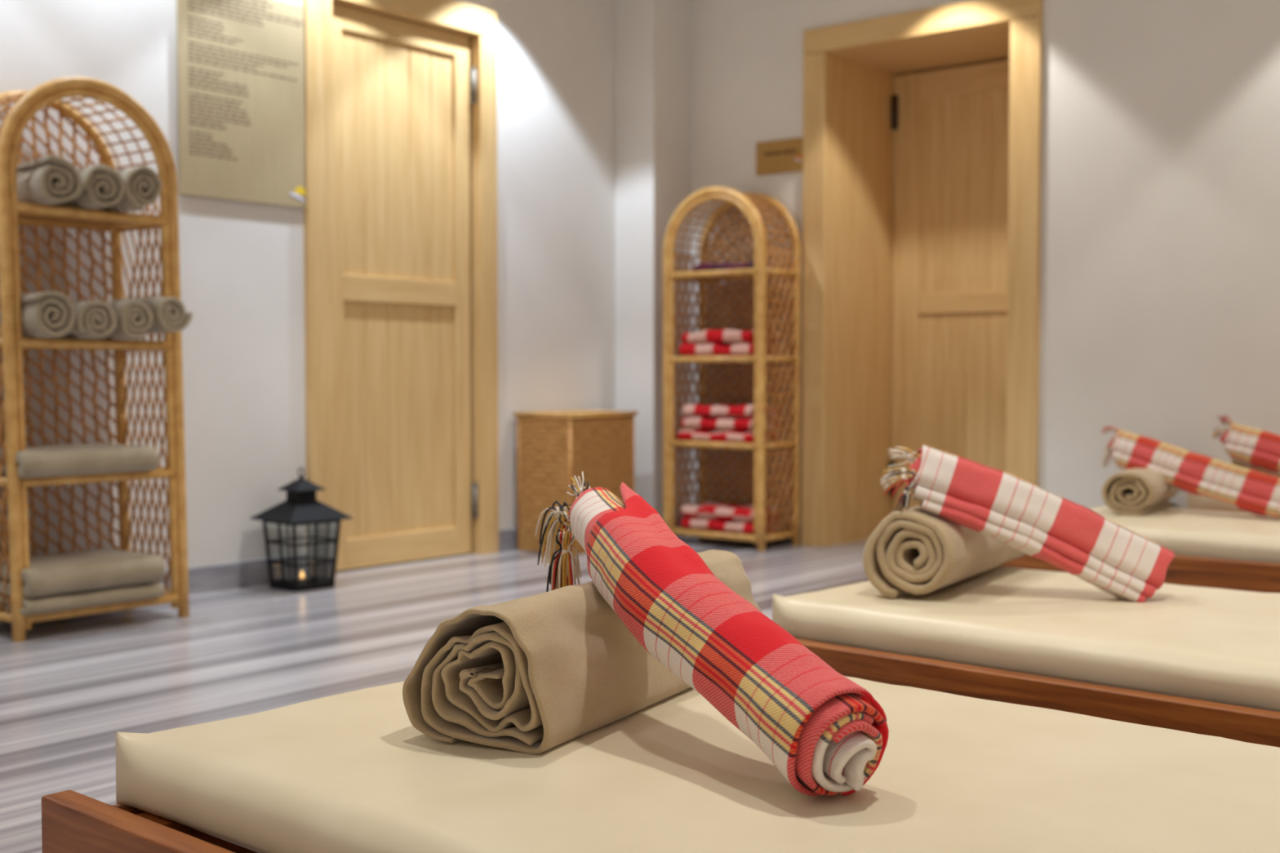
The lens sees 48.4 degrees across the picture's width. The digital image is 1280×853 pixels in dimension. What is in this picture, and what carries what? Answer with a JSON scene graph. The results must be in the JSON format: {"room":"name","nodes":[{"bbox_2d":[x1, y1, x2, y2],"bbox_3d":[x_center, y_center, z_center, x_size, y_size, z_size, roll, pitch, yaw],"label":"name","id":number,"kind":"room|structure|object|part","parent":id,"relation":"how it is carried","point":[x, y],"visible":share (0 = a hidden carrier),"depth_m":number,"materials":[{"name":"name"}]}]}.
{"room":"spa relaxation room","nodes":[
{"label":"spa relaxation room","id":0,"kind":"room"},
{"bbox_2d":[0,0,614,570],"bbox_3d":[-2.345,-0.636,3.785,0.200,2.450,8.950,2,3,39],"label":"wall","id":1,"kind":"structure","parent":0,"point":[242,264],"depth_m":4.92,"materials":[{"name":"paint"}]},
{"bbox_2d":[176,0,306,208],"bbox_3d":[-1.341,-1.117,4.825,0.012,0.708,0.504,2,3,39],"label":"information board","id":2,"kind":"object","parent":1,"relation":"attached to","point":[241,63],"visible":1,"depth_m":4.82,"materials":[{"name":"brown"}]},
{"bbox_2d":[0,515,686,621],"bbox_3d":[-2.431,0.561,3.375,0.239,0.088,8.136,2,3,39],"label":"baseboard","id":3,"kind":"structure","parent":1,"relation":"attached to","point":[206,579],"depth_m":4.87,"materials":[{"name":"wood"}]},
{"bbox_2d":[302,0,498,574],"bbox_3d":[-0.921,-0.565,5.444,0.122,2.185,0.948,2,3,39],"label":"door","id":4,"kind":"structure","parent":1,"relation":"in","point":[401,224],"depth_m":5.46,"materials":[{"name":"brown wood"}]},
{"bbox_3d":[-0.921,-1.011,5.432,0.004,0.891,0.562,2,3,39],"label":"panel","id":5,"kind":"part","parent":4,"relation":"part of","materials":[{"name":"brown wood"}]},
{"bbox_3d":[-0.921,-0.030,5.469,0.004,0.880,0.562,2,3,39],"label":"panel","id":6,"kind":"part","parent":4,"relation":"part of","materials":[{"name":"brown wood"}]},
{"bbox_3d":[-0.923,-0.511,5.452,0.040,2.066,0.562,2,3,39],"label":"rail","id":7,"kind":"part","parent":4,"relation":"part of","materials":[{"name":"brown wood"}]},
{"bbox_2d":[0,535,869,852],"bbox_3d":[0.480,0.722,1.570,7.600,0.100,9.000,2,3,39],"label":"floor","id":8,"kind":"structure","parent":0,"point":[67,690],"depth_m":3.72,"materials":[{"name":"stone"}]},
{"bbox_2d":[0,76,189,642],"bbox_3d":[-1.661,-0.204,4.147,0.345,1.562,0.567,2,3,39],"label":"shelf","id":9,"kind":"object","parent":8,"relation":"on","point":[48,94],"visible":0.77,"depth_m":4.22,"materials":[{"name":"wicker"}]},
{"bbox_3d":[-1.823,-0.093,3.952,0.292,1.229,0.036,2,3,39],"label":"panel","id":10,"kind":"part","parent":9,"relation":"part of","materials":[{"name":"wicker"}]},
{"bbox_2d":[0,290,75,337],"bbox_3d":[-1.674,-0.306,3.932,0.271,0.126,0.114,2,3,42],"label":"rolled hand towel","id":11,"kind":"object","parent":9,"relation":"on","point":[46,314],"visible":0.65,"depth_m":3.85,"materials":[{"name":"beige fabric"}]},
{"bbox_2d":[16,155,82,204],"bbox_3d":[-1.652,-0.672,3.942,0.117,0.124,0.273,-2,3,-44],"label":"rolled hand towel","id":12,"kind":"object","parent":9,"relation":"on","point":[49,180],"visible":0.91,"depth_m":3.86,"materials":[{"name":"beige fabric"}]},
{"bbox_3d":[-1.783,-0.235,4.244,0.018,1.477,0.529,2,3,39],"label":"panel","id":13,"kind":"part","parent":9,"relation":"part of","materials":[{"name":"wicker"}]},
{"bbox_2d":[0,90,158,175],"bbox_3d":[-1.668,-0.841,4.114,0.311,0.262,0.518,2,3,39],"label":"hood","id":14,"kind":"object","parent":9,"relation":"attached to","point":[28,103],"depth_m":4.16,"materials":[{"name":"wicker"}]},
{"bbox_2d":[0,443,159,478],"bbox_3d":[-1.637,0.094,4.076,0.304,0.075,0.414,2,3,39],"label":"folded towel","id":15,"kind":"object","parent":9,"relation":"on","point":[59,460],"visible":0.93,"depth_m":3.98,"materials":[{"name":"beige fabric"}]},
{"bbox_2d":[0,582,164,615],"bbox_3d":[-1.634,0.482,4.114,0.297,0.045,0.444,2,3,39],"label":"folded towel","id":16,"kind":"object","parent":9,"relation":"on","point":[86,598],"visible":0.63,"depth_m":4.01,"materials":[{"name":"beige fabric"}]},
{"bbox_2d":[0,547,165,598],"bbox_3d":[-1.636,0.418,4.107,0.313,0.080,0.434,2,3,39],"label":"folded towel","id":17,"kind":"object","parent":16,"relation":"on","point":[50,574],"visible":0.95,"depth_m":4.03,"materials":[{"name":"beige fabric"}]},
{"bbox_2d":[48,300,116,338],"bbox_3d":[-1.600,-0.300,4.025,0.272,0.106,0.122,2,3,39],"label":"rolled hand towel","id":18,"kind":"object","parent":9,"relation":"on","point":[94,319],"visible":0.54,"depth_m":3.95,"materials":[{"name":"beige fabric"}]},
{"bbox_3d":[-1.662,-0.238,4.143,0.337,0.027,0.537,2,3,39],"label":"shelf","id":19,"kind":"part","parent":9,"relation":"part of","materials":[{"name":"wicker"}]},
{"bbox_2d":[49,164,125,209],"bbox_3d":[-1.579,-0.671,4.034,0.272,0.115,0.128,2,3,42],"label":"rolled hand towel","id":20,"kind":"object","parent":9,"relation":"on","point":[103,186],"visible":0.58,"depth_m":3.96,"materials":[{"name":"beige fabric"}]},
{"bbox_3d":[-1.658,0.142,4.162,0.337,0.027,0.537,2,3,39],"label":"shelf","id":21,"kind":"part","parent":9,"relation":"part of","materials":[{"name":"wicker"}]},
{"bbox_3d":[-1.654,0.515,4.181,0.337,0.027,0.537,2,3,39],"label":"shelf","id":22,"kind":"part","parent":9,"relation":"part of","materials":[{"name":"wicker"}]},
{"bbox_3d":[-1.666,-0.603,4.124,0.337,0.027,0.537,2,3,39],"label":"shelf","id":23,"kind":"part","parent":9,"relation":"part of","materials":[{"name":"wicker"}]},
{"bbox_2d":[86,299,153,339],"bbox_3d":[-1.522,-0.306,4.118,0.273,0.112,0.104,2,3,39],"label":"rolled hand towel","id":24,"kind":"object","parent":9,"relation":"on","point":[134,317],"visible":0.55,"depth_m":4.04,"materials":[{"name":"beige fabric"}]},
{"bbox_2d":[93,165,161,212],"bbox_3d":[-1.509,-0.680,4.121,0.274,0.127,0.128,2,3,39],"label":"rolled hand towel","id":25,"kind":"object","parent":9,"relation":"on","point":[143,184],"visible":0.42,"depth_m":4.04,"materials":[{"name":"beige fabric"}]},
{"bbox_3d":[-1.500,-0.107,4.349,0.292,1.229,0.036,2,3,39],"label":"panel","id":26,"kind":"part","parent":9,"relation":"part of","materials":[{"name":"wicker"}]},
{"bbox_2d":[111,296,192,333],"bbox_3d":[-1.450,-0.329,4.206,0.273,0.106,0.118,2,3,36],"label":"rolled hand towel","id":27,"kind":"object","parent":9,"relation":"on","point":[169,313],"visible":0.47,"depth_m":4.13,"materials":[{"name":"beige fabric"}]},
{"bbox_2d":[41,790,257,852],"bbox_3d":[0.382,0.559,1.382,2.000,0.240,0.985,2,3,41],"label":"frame","id":28,"kind":"object","parent":8,"relation":"on","point":[73,822],"visible":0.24,"depth_m":1.59,"materials":[{"name":"brown wood"}]},
{"bbox_3d":[-0.554,0.558,1.628,0.060,0.224,0.060,2,3,41],"label":"leg","id":29,"kind":"part","parent":28,"relation":"part of","materials":[{"name":"brown wood"}]},
{"bbox_3d":[-0.329,0.480,1.991,0.035,0.094,0.908,2,3,41],"label":"foot rail","id":30,"kind":"part","parent":28,"relation":"part of","materials":[{"name":"brown wood"}]},
{"bbox_3d":[0.382,0.465,1.378,1.838,0.019,0.788,2,3,41],"label":"panel","id":31,"kind":"part","parent":28,"relation":"part of","materials":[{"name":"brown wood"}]},
{"bbox_2d":[115,675,1279,852],"bbox_3d":[0.391,0.411,1.385,1.897,0.087,0.893,2,3,41],"label":"mattress","id":32,"kind":"object","parent":28,"relation":"on","point":[347,772],"visible":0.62,"depth_m":1.49,"materials":[{"name":"beige plastic"}]},
{"bbox_2d":[402,549,760,754],"bbox_3d":[-0.048,0.274,1.894,0.208,0.166,0.625,1,2,28],"label":"bath towel","id":33,"kind":"object","parent":32,"relation":"on","point":[538,673],"visible":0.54,"depth_m":1.65,"materials":[{"name":"beige fabric"}]},
{"bbox_2d":[534,471,888,796],"bbox_3d":[0.030,0.216,1.715,0.148,0.289,0.751,-1,2,-28],"label":"plaid towel","id":34,"kind":"object","parent":32,"relation":"on","point":[825,733],"visible":0.98,"depth_m":1.53,"materials":[{"name":"red fabric"}]},
{"bbox_2d":[249,467,353,591],"bbox_3d":[-1.155,0.345,4.866,0.248,0.410,0.248,2,3,43],"label":"candle lantern","id":35,"kind":"object","parent":8,"relation":"on","point":[301,506],"visible":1,"depth_m":4.84,"materials":[{"name":"black metal"}]},
{"bbox_2d":[297,570,307,583],"bbox_3d":[-1.155,0.513,4.872,0.038,0.044,0.038,2,3,39],"label":"tealight candle","id":36,"kind":"object","parent":35,"relation":"on","point":[301,580],"visible":0.94,"depth_m":4.86,"materials":[{"name":"wax"}]},
{"bbox_2d":[297,577,307,583],"bbox_3d":[-1.155,0.528,4.872,0.038,0.016,0.038,2,3,39],"label":"cup","id":37,"kind":"object","parent":36,"relation":"on","point":[300,580],"depth_m":4.86,"materials":[{"name":"metal"}]},
{"bbox_3d":[-1.102,0.426,4.926,0.171,0.212,0.015,2,3,43],"label":"pane","id":38,"kind":"part","parent":35,"relation":"part of","materials":[{"name":"clear glass"}]},
{"bbox_2d":[513,409,638,555],"bbox_3d":[-0.265,0.224,5.959,0.307,0.572,0.451,2,3,36],"label":"laundry basket","id":39,"kind":"object","parent":8,"relation":"on","point":[553,446],"visible":0.68,"depth_m":5.82,"materials":[{"name":"wicker"}]},
{"bbox_3d":[-0.498,0.237,5.869,0.015,0.552,0.015,-1,2,-31],"label":"corner post","id":40,"kind":"part","parent":39,"relation":"part of","materials":[{"name":"wicker"}]},
{"bbox_3d":[-0.280,0.243,5.710,0.015,0.552,0.015,-1,2,-31],"label":"corner post","id":41,"kind":"part","parent":39,"relation":"part of","materials":[{"name":"wicker"}]},
{"bbox_3d":[-0.265,-0.052,5.949,0.307,0.020,0.451,2,3,36],"label":"lid","id":42,"kind":"part","parent":39,"relation":"part of","materials":[{"name":"wood"}]},
{"bbox_3d":[-0.032,0.230,6.049,0.015,0.552,0.015,-1,2,-31],"label":"corner post","id":43,"kind":"part","parent":39,"relation":"part of","materials":[{"name":"wicker"}]},
{"bbox_2d":[662,186,800,551],"bbox_3d":[0.389,-0.251,6.086,0.522,1.511,0.295,2,3,38],"label":"shelf","id":44,"kind":"object","parent":8,"relation":"on","point":[761,275],"visible":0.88,"depth_m":6.07,"materials":[{"name":"wicker"}]},
{"bbox_3d":[0.198,-0.152,6.242,0.016,1.201,0.245,2,3,38],"label":"panel","id":45,"kind":"part","parent":44,"relation":"part of","materials":[{"name":"wicker"}]},
{"bbox_2d":[676,428,781,443],"bbox_3d":[0.383,0.034,6.087,0.412,0.054,0.228,2,3,39],"label":"folded cloth","id":46,"kind":"object","parent":44,"relation":"on","point":[686,434],"visible":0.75,"depth_m":6.01,"materials":[{"name":"red fabric"}]},
{"bbox_2d":[680,416,780,430],"bbox_3d":[0.387,-0.019,6.082,0.392,0.057,0.229,2,3,39],"label":"folded cloth","id":47,"kind":"object","parent":46,"relation":"on","point":[689,422],"visible":0.8,"depth_m":6.00,"materials":[{"name":"red fabric"}]},
{"bbox_2d":[682,404,781,417],"bbox_3d":[0.388,-0.071,6.081,0.382,0.054,0.227,2,3,39],"label":"folded cloth","id":48,"kind":"object","parent":47,"relation":"on","point":[689,410],"visible":0.87,"depth_m":6.00,"materials":[{"name":"red fabric"}]},
{"bbox_2d":[679,342,781,356],"bbox_3d":[0.383,-0.329,6.073,0.382,0.061,0.233,2,3,39],"label":"folded cloth","id":49,"kind":"object","parent":44,"relation":"on","point":[686,349],"visible":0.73,"depth_m":6.00,"materials":[{"name":"red fabric"}]},
{"bbox_2d":[681,328,780,343],"bbox_3d":[0.388,-0.384,6.066,0.367,0.058,0.228,2,3,39],"label":"folded cloth","id":50,"kind":"object","parent":49,"relation":"on","point":[706,336],"visible":0.85,"depth_m":5.98,"materials":[{"name":"red fabric"}]},
{"bbox_2d":[680,516,783,534],"bbox_3d":[0.387,0.413,6.097,0.392,0.056,0.229,2,3,39],"label":"folded cloth","id":51,"kind":"object","parent":44,"relation":"on","point":[688,522],"visible":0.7,"depth_m":6.02,"materials":[{"name":"red fabric"}]},
{"bbox_2d":[680,501,780,521],"bbox_3d":[0.386,0.362,6.095,0.372,0.054,0.229,2,3,39],"label":"folded cloth","id":52,"kind":"object","parent":51,"relation":"on","point":[745,513],"visible":0.82,"depth_m":6.04,"materials":[{"name":"red fabric"}]},
{"bbox_3d":[0.389,-0.285,6.084,0.516,0.027,0.287,2,3,38],"label":"shelf","id":53,"kind":"part","parent":44,"relation":"part of","materials":[{"name":"wicker"}]},
{"bbox_3d":[0.389,0.074,6.097,0.516,0.027,0.287,2,3,38],"label":"shelf","id":54,"kind":"part","parent":44,"relation":"part of","materials":[{"name":"wood"}]},
{"bbox_3d":[0.389,-0.645,6.071,0.516,0.027,0.287,2,3,38],"label":"shelf","id":55,"kind":"part","parent":44,"relation":"part of","materials":[{"name":"wicker"}]},
{"bbox_3d":[0.389,0.454,6.111,0.516,0.027,0.287,2,3,38],"label":"shelf","id":56,"kind":"part","parent":44,"relation":"part of","materials":[{"name":"wicker"}]},
{"bbox_2d":[675,193,795,257],"bbox_3d":[0.389,-0.868,6.063,0.497,0.251,0.261,2,3,38],"label":"hood","id":57,"kind":"object","parent":44,"relation":"attached to","point":[754,218],"depth_m":6.07,"materials":[{"name":"wicker"}]},
{"bbox_2d":[691,262,784,271],"bbox_3d":[0.413,-0.677,6.042,0.342,0.038,0.220,2,3,39],"label":"folded cloth","id":58,"kind":"object","parent":44,"relation":"on","point":[703,266],"visible":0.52,"depth_m":5.99,"materials":[{"name":"fabric"}]},
{"bbox_3d":[0.471,-0.277,6.188,0.488,1.437,0.018,2,3,38],"label":"panel","id":59,"kind":"part","parent":44,"relation":"part of","materials":[{"name":"wicker"}]},
{"bbox_3d":[0.581,-0.141,5.937,0.016,1.201,0.245,2,3,38],"label":"panel","id":60,"kind":"part","parent":44,"relation":"part of","materials":[{"name":"wicker"}]},
{"bbox_2d":[796,639,1279,747],"bbox_3d":[1.196,0.523,2.350,2.000,0.240,0.845,2,3,42],"label":"frame","id":61,"kind":"object","parent":8,"relation":"on","point":[1240,723],"visible":0.14,"depth_m":2.26,"materials":[{"name":"brown wood"}]},
{"bbox_2d":[772,566,1279,711],"bbox_3d":[1.202,0.375,2.350,1.897,0.087,0.752,2,3,42],"label":"mattress","id":62,"kind":"object","parent":61,"relation":"on","point":[1222,646],"visible":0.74,"depth_m":2.47,"materials":[{"name":"beige plastic"}]},
{"bbox_2d":[862,505,1026,599],"bbox_3d":[0.661,0.233,2.946,0.177,0.168,0.632,1,2,31],"label":"bath towel","id":63,"kind":"object","parent":62,"relation":"on","point":[915,551],"visible":0.59,"depth_m":2.70,"materials":[{"name":"beige fabric"}]},
{"bbox_2d":[879,444,1174,602],"bbox_3d":[0.732,0.184,2.714,0.554,0.299,0.094,0,2,4],"label":"plaid towel","id":64,"kind":"object","parent":62,"relation":"on","point":[1064,534],"visible":0.99,"depth_m":2.68,"materials":[{"name":"red fabric"}]},
{"bbox_2d":[997,554,1279,593],"bbox_3d":[2.116,0.471,3.749,2.200,0.240,0.790,2,3,42],"label":"frame","id":65,"kind":"object","parent":8,"relation":"on","point":[1183,570],"visible":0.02,"depth_m":3.76,"materials":[{"name":"brown wood"}]},
{"bbox_2d":[1089,506,1279,563],"bbox_3d":[2.123,0.323,3.748,2.097,0.087,0.697,2,3,42],"label":"mattress","id":66,"kind":"object","parent":65,"relation":"on","point":[1243,536],"visible":0.52,"depth_m":3.91,"materials":[{"name":"beige plastic"}]},
{"bbox_2d":[1101,468,1179,515],"bbox_3d":[1.567,0.197,4.448,0.156,0.131,0.402,1,3,32],"label":"bath towel","id":67,"kind":"object","parent":66,"relation":"on","point":[1132,491],"visible":0.94,"depth_m":4.30,"materials":[{"name":"beige fabric"}]},
{"bbox_2d":[1098,425,1279,518],"bbox_3d":[1.701,0.132,4.381,0.132,0.254,0.655,-2,3,-36],"label":"plaid towel","id":68,"kind":"object","parent":66,"relation":"on","point":[1255,492],"visible":0.97,"depth_m":4.32,"materials":[{"name":"red fabric"}]},
{"bbox_2d":[1165,500,1182,507],"bbox_3d":[1.776,0.339,5.016,0.248,0.410,0.248,2,3,43],"label":"candle lantern","id":69,"kind":"object","parent":8,"relation":"on","point":[1173,504],"visible":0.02,"depth_m":5.00,"materials":[{"name":"black metal"}]},
{"bbox_3d":[2.702,0.432,4.126,2.200,0.290,0.430,2,3,41],"label":"frame","id":70,"kind":"object","parent":8,"relation":"on","visible":0},
{"bbox_2d":[1187,493,1244,511],"bbox_3d":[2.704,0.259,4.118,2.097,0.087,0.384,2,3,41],"label":"mattress","id":71,"kind":"object","parent":70,"relation":"on","point":[1193,501],"visible":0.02,"depth_m":4.62,"materials":[{"name":"beige leather"}]},
{"bbox_2d":[1211,413,1279,474],"bbox_3d":[2.071,0.086,4.497,0.519,0.250,0.092,2,3,41],"label":"plaid towel","id":72,"kind":"object","parent":71,"relation":"on","point":[1255,447],"visible":1,"depth_m":4.56,"materials":[{"name":"red fabric"}]},
{"bbox_2d":[1231,460,1279,477],"bbox_3d":[2.053,0.137,4.684,0.123,0.132,0.302,2,3,45],"label":"bath towel","id":73,"kind":"object","parent":71,"relation":"on","point":[1261,469],"visible":0.2,"depth_m":4.58,"materials":[{"name":"beige fabric"}]},
{"bbox_2d":[614,0,689,518],"bbox_3d":[0.055,-0.733,6.400,0.225,2.450,0.262,2,3,39],"label":"wall","id":74,"kind":"structure","parent":0,"point":[652,37],"depth_m":6.29,"materials":[{"name":"paint"}]},
{"bbox_2d":[688,0,1279,524],"bbox_3d":[3.143,-0.665,4.576,7.320,2.450,0.800,2,3,39],"label":"wall","id":75,"kind":"structure","parent":0,"point":[1160,259],"depth_m":5.19,"materials":[{"name":"paint"}]},
{"bbox_2d":[755,137,803,175],"bbox_3d":[0.599,-1.156,6.101,0.241,0.142,0.012,2,3,39],"label":"plaque","id":76,"kind":"object","parent":75,"relation":"attached to","point":[786,155],"visible":1,"depth_m":6.10,"materials":[{"name":"brown wood"}]},
{"bbox_2d":[766,523,801,544],"bbox_3d":[2.974,0.530,4.233,7.095,0.088,0.014,2,3,39],"label":"baseboard","id":77,"kind":"structure","parent":75,"relation":"attached to","point":[788,540],"depth_m":6.12,"materials":[{"name":"wood"}]},
{"bbox_2d":[801,0,1043,546],"bbox_3d":[1.299,-0.577,5.955,1.048,2.172,0.652,2,3,39],"label":"door","id":78,"kind":"structure","parent":75,"relation":"in","point":[922,128],"depth_m":6.13,"materials":[{"name":"brown wood"}]},
{"bbox_3d":[1.457,-0.055,6.179,0.550,0.877,0.004,2,3,39],"label":"panel","id":79,"kind":"part","parent":78,"relation":"part of","materials":[{"name":"brown wood"}]},
{"bbox_3d":[1.462,-0.532,6.168,0.550,2.054,0.040,2,3,39],"label":"rail","id":80,"kind":"part","parent":78,"relation":"part of","materials":[{"name":"brown wood"}]},
{"bbox_3d":[1.457,-1.011,6.143,0.550,0.855,0.004,2,3,39],"label":"panel","id":81,"kind":"part","parent":78,"relation":"part of","materials":[{"name":"brown wood"}]}
]}

